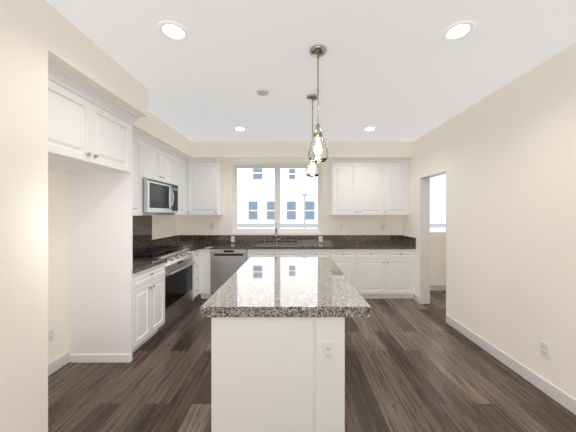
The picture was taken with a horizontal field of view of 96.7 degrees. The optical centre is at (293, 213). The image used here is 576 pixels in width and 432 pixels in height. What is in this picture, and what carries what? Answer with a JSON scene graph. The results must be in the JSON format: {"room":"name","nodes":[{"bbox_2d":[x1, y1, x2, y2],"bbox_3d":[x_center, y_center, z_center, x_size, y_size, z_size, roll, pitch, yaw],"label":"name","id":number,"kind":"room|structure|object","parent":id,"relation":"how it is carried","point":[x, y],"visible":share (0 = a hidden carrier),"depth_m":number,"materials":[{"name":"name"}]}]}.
{"room":"kitchen","nodes":[
{"label":"kitchen","id":0,"kind":"room"},
{"bbox_2d":[0,0,211,431],"bbox_3d":[-1.925,0.105,1.360,0.930,2.730,7.420,0,0,0],"label":"wall","id":1,"kind":"structure","parent":0,"point":[34,197],"depth_m":1.46,"materials":[{"name":"beige paint"}]},
{"bbox_2d":[48,327,53,341],"bbox_3d":[-2.235,1.110,2.350,0.009,0.115,0.070,0,0,0],"label":"outlet","id":2,"kind":"object","parent":1,"relation":"attached to","point":[50,334],"visible":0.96,"depth_m":2.35,"materials":[{"name":"white plastic"}]},
{"bbox_2d":[48,63,99,166],"bbox_3d":[-1.929,-0.694,1.814,0.618,0.566,0.563,0,0,0],"label":"upper cabinet","id":3,"kind":"object","parent":1,"relation":"attached to","point":[73,108],"depth_m":1.88,"materials":[{"name":"white wood"}]},
{"bbox_2d":[48,95,131,174],"bbox_3d":[-1.929,-0.694,2.264,0.618,0.566,0.563,0,0,0],"label":"upper cabinet","id":4,"kind":"object","parent":1,"relation":"attached to","point":[105,154],"depth_m":2.34,"materials":[{"name":"white wood"}]},
{"bbox_2d":[69,175,131,218],"bbox_3d":[-2.070,-0.481,2.760,0.338,1.002,0.380,0,0,0],"label":"panel","id":5,"kind":"object","parent":1,"relation":"attached to","point":[90,196],"depth_m":2.55,"materials":[{"name":"white wood"}]},
{"bbox_2d":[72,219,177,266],"bbox_3d":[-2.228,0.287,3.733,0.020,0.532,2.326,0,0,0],"label":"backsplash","id":6,"kind":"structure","parent":1,"relation":"attached to","point":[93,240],"depth_m":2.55,"materials":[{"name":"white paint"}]},
{"bbox_2d":[132,131,143,214],"bbox_3d":[-2.070,-0.481,3.027,0.338,1.002,0.381,0,0,0],"label":"upper cabinet","id":7,"kind":"object","parent":1,"relation":"attached to","point":[137,139],"depth_m":3.11,"materials":[{"name":"white wood"}]},
{"bbox_2d":[144,135,163,181],"bbox_3d":[-2.070,-0.724,3.464,0.338,0.517,0.487,0,0,0],"label":"upper cabinet","id":8,"kind":"object","parent":1,"relation":"attached to","point":[153,151],"depth_m":3.47,"materials":[{"name":"white wood"}]},
{"bbox_2d":[143,177,177,212],"bbox_3d":[-2.009,-0.240,3.650,0.454,0.440,0.854,0,0,0],"label":"microwave","id":9,"kind":"object","parent":8,"relation":"attached to","point":[160,196],"visible":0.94,"depth_m":3.51,"materials":[{"name":"silver metal"}]},
{"bbox_2d":[164,147,175,184],"bbox_3d":[-2.070,-0.724,3.837,0.338,0.517,0.486,0,0,0],"label":"upper cabinet","id":10,"kind":"object","parent":1,"relation":"attached to","point":[169,155],"depth_m":3.91,"materials":[{"name":"white wood"}]},
{"bbox_2d":[154,151,187,214],"bbox_3d":[-2.040,-0.481,4.332,0.397,1.002,0.501,0,0,0],"label":"upper cabinet","id":11,"kind":"object","parent":1,"relation":"attached to","point":[181,160],"depth_m":4.33,"materials":[{"name":"white wood"}]},
{"bbox_2d":[45,0,575,141],"bbox_3d":[0.830,-1.285,1.360,6.440,0.050,7.420,0,0,0],"label":"ceiling","id":12,"kind":"structure","parent":0,"point":[396,70],"depth_m":2.06,"materials":[{"name":"white paint"}]},
{"bbox_2d":[158,21,188,41],"bbox_3d":[-0.830,-1.255,1.765,0.196,0.010,0.196,0,0,0],"label":"recessed light","id":13,"kind":"object","parent":12,"relation":"in","point":[173,31],"visible":1,"depth_m":1.76,"materials":[{"name":"white plastic"}]},
{"bbox_2d":[233,127,246,131],"bbox_3d":[-0.800,-1.255,3.790,0.196,0.010,0.196,0,0,0],"label":"recessed light","id":14,"kind":"object","parent":12,"relation":"in","point":[240,129],"visible":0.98,"depth_m":3.79,"materials":[{"name":"white"}]},
{"bbox_2d":[256,88,268,95],"bbox_3d":[-0.320,-1.245,2.620,0.130,0.030,0.130,0,0,0],"label":"smoke detector","id":15,"kind":"object","parent":12,"relation":"attached to","point":[262,91],"visible":0.98,"depth_m":2.59,"materials":[{"name":"white plastic"}]},
{"bbox_2d":[305,94,319,176],"bbox_3d":[0.200,-0.833,2.750,0.158,0.852,0.158,0,0,0],"label":"pendant light","id":16,"kind":"object","parent":12,"relation":"hanging from","point":[312,169],"visible":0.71,"depth_m":2.70,"materials":[{"name":"clear glass"}]},
{"bbox_2d":[308,45,327,162],"bbox_3d":[0.185,-0.833,1.970,0.158,0.852,0.158,0,0,0],"label":"pendant light","id":17,"kind":"object","parent":12,"relation":"hanging from","point":[318,151],"visible":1,"depth_m":1.93,"materials":[{"name":"silver metal"}]},
{"bbox_2d":[363,127,376,131],"bbox_3d":[1.125,-1.255,3.790,0.196,0.010,0.196,0,0,0],"label":"recessed light","id":18,"kind":"object","parent":12,"relation":"in","point":[368,129],"visible":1,"depth_m":3.79,"materials":[{"name":"white"}]},
{"bbox_2d":[442,21,474,41],"bbox_3d":[1.130,-1.255,1.765,0.196,0.010,0.196,0,0,0],"label":"recessed light","id":19,"kind":"object","parent":12,"relation":"in","point":[458,31],"visible":1,"depth_m":1.76,"materials":[{"name":"white plastic"}]},
{"bbox_2d":[48,291,575,431],"bbox_3d":[0.830,1.495,1.360,6.440,0.050,7.420,0,0,0],"label":"floor","id":20,"kind":"structure","parent":0,"point":[412,365],"depth_m":2.19,"materials":[{"name":"brown wood"}]},
{"bbox_2d":[69,263,164,361],"bbox_3d":[-1.929,1.032,2.894,0.618,0.875,0.648,0,0,0],"label":"base cabinet","id":21,"kind":"object","parent":20,"relation":"on","point":[112,314],"depth_m":2.55,"materials":[{"name":"white wood"}]},
{"bbox_2d":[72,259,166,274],"bbox_3d":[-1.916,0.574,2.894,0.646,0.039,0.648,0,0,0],"label":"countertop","id":22,"kind":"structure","parent":21,"relation":"on","point":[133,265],"depth_m":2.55,"materials":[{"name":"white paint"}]},
{"bbox_2d":[133,246,195,330],"bbox_3d":[-1.889,0.989,3.675,0.650,0.962,0.906,0,0,0],"label":"range","id":23,"kind":"object","parent":20,"relation":"on","point":[179,263],"visible":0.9,"depth_m":3.59,"materials":[{"name":"silver metal"}]},
{"bbox_2d":[152,251,198,300],"bbox_3d":[-1.929,1.032,4.250,0.618,0.875,0.235,0,0,0],"label":"base cabinet","id":24,"kind":"object","parent":20,"relation":"on","point":[195,254],"depth_m":4.22,"materials":[{"name":"white wood"}]},
{"bbox_2d":[168,243,208,250],"bbox_3d":[-1.916,0.574,4.525,0.646,0.039,0.786,0,0,0],"label":"countertop","id":25,"kind":"structure","parent":24,"relation":"on","point":[193,246],"depth_m":4.51,"materials":[{"name":"black stone"}]},
{"bbox_2d":[211,249,246,294],"bbox_3d":[-1.114,1.036,4.628,0.616,0.868,0.523,0,0,0],"label":"dishwasher","id":26,"kind":"object","parent":20,"relation":"on","point":[226,264],"visible":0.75,"depth_m":4.37,"materials":[{"name":"grey metal"}]},
{"bbox_2d":[247,250,305,259],"bbox_3d":[-0.310,1.032,4.644,0.980,0.875,0.548,0,0,0],"label":"base cabinet","id":27,"kind":"object","parent":20,"relation":"on","point":[250,253],"depth_m":4.37,"materials":[{"name":"white wood"}]},
{"bbox_2d":[211,317,344,431],"bbox_3d":[-0.111,1.043,2.414,0.841,0.855,1.711,0,0,0],"label":"kitchen island","id":28,"kind":"object","parent":20,"relation":"on","point":[276,322],"depth_m":1.56,"materials":[{"name":"wood"},{"name":"painted wood"}]},
{"bbox_2d":[201,257,370,316],"bbox_3d":[-0.050,0.587,2.416,1.020,0.065,1.767,0,0,0],"label":"island countertop","id":29,"kind":"structure","parent":28,"relation":"on","point":[263,286],"depth_m":1.81,"materials":[{"name":"grey stone"}]},
{"bbox_2d":[323,342,333,361],"bbox_3d":[0.210,0.840,1.558,0.070,0.115,0.009,0,0,0],"label":"outlet","id":30,"kind":"object","parent":28,"relation":"attached to","point":[328,351],"visible":1,"depth_m":1.56,"materials":[{"name":"white plastic"}]},
{"bbox_2d":[306,250,333,261],"bbox_3d":[0.374,1.032,4.644,0.626,0.875,0.548,0,0,0],"label":"base cabinet","id":31,"kind":"object","parent":20,"relation":"on","point":[309,253],"depth_m":4.37,"materials":[{"name":"white wood"}]},
{"bbox_2d":[334,250,361,295],"bbox_3d":[0.847,1.032,4.644,0.556,0.875,0.548,0,0,0],"label":"base cabinet","id":32,"kind":"object","parent":20,"relation":"on","point":[349,262],"depth_m":4.37,"materials":[{"name":"white wood"}]},
{"bbox_2d":[362,250,414,297],"bbox_3d":[1.535,1.032,4.644,1.056,0.875,0.548,0,0,0],"label":"base cabinet","id":33,"kind":"object","parent":20,"relation":"on","point":[375,266],"depth_m":4.37,"materials":[{"name":"white wood"}]},
{"bbox_2d":[202,242,415,249],"bbox_3d":[0.238,0.574,4.631,3.658,0.039,0.575,0,0,0],"label":"countertop","id":34,"kind":"structure","parent":33,"relation":"on","point":[212,245],"depth_m":4.37,"materials":[{"name":"black stone"}]},
{"bbox_2d":[264,224,280,242],"bbox_3d":[-0.401,0.365,4.768,0.324,0.378,0.216,0,0,0],"label":"faucet","id":35,"kind":"object","parent":34,"relation":"on","point":[277,239],"visible":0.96,"depth_m":4.70,"materials":[{"name":"silver metal"}]},
{"bbox_2d":[212,142,411,236],"bbox_3d":[0.145,0.105,4.750,3.810,2.730,0.640,0,0,0],"label":"wall","id":36,"kind":"structure","parent":0,"point":[227,154],"depth_m":4.75,"materials":[{"name":"beige paint"}]},
{"bbox_2d":[188,159,222,214],"bbox_3d":[-1.642,-0.481,4.713,0.544,1.002,0.409,0,0,0],"label":"upper cabinet","id":37,"kind":"object","parent":36,"relation":"attached to","point":[205,176],"depth_m":4.57,"materials":[{"name":"white wood"}]},
{"bbox_2d":[178,235,401,241],"bbox_3d":[-0.074,0.479,4.909,4.284,0.149,0.020,0,0,0],"label":"backsplash","id":38,"kind":"structure","parent":36,"relation":"attached to","point":[181,238],"depth_m":4.90,"materials":[{"name":"black stone"}]},
{"bbox_2d":[330,158,385,213],"bbox_3d":[1.169,-0.481,4.744,0.960,1.002,0.348,0,0,0],"label":"upper cabinet","id":39,"kind":"object","parent":36,"relation":"attached to","point":[357,185],"depth_m":4.57,"materials":[{"name":"white wood"}]},
{"bbox_2d":[386,158,409,213],"bbox_3d":[1.802,-0.481,4.744,0.531,1.002,0.348,0,0,0],"label":"upper cabinet","id":40,"kind":"object","parent":36,"relation":"attached to","point":[397,169],"depth_m":4.57,"materials":[{"name":"white wood"}]},
{"bbox_2d":[412,43,575,399],"bbox_3d":[2.145,0.105,1.360,0.150,2.730,7.420,0,0,0],"label":"wall","id":41,"kind":"structure","parent":0,"point":[504,156],"depth_m":2.39,"materials":[{"name":"beige paint"}]},
{"bbox_2d":[48,170,575,414],"bbox_3d":[0.830,0.435,1.360,6.138,2.068,7.118,0,0,0],"label":"baseboard","id":42,"kind":"structure","parent":41,"relation":"attached to","point":[564,399],"depth_m":3.26,"materials":[{"name":"white wood"}]},
{"bbox_2d":[402,235,415,245],"bbox_3d":[2.057,0.479,4.620,0.020,0.149,0.554,0,0,0],"label":"backsplash","id":43,"kind":"structure","parent":41,"relation":"attached to","point":[409,241],"depth_m":4.54,"materials":[{"name":"black stone"}]},
{"bbox_2d":[430,232,445,235],"bbox_3d":[3.050,-0.250,5.020,1.196,1.356,0.060,0,0,0],"label":"windowsill","id":44,"kind":"structure","parent":41,"relation":"in","point":[437,233],"depth_m":5.00,"materials":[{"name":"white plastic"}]},
{"bbox_2d":[540,341,548,358],"bbox_3d":[2.065,1.120,2.110,0.009,0.115,0.070,0,0,0],"label":"outlet","id":45,"kind":"object","parent":41,"relation":"attached to","point":[544,349],"visible":1,"depth_m":2.11,"materials":[{"name":"white plastic"}]},
{"label":"outside","id":46,"kind":"structure","parent":0,"visible":0},
{"bbox_2d":[233,164,445,232],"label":"window","id":47,"kind":"structure","parent":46,"point":[298,198],"depth_m":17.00,"materials":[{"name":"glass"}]}
]}

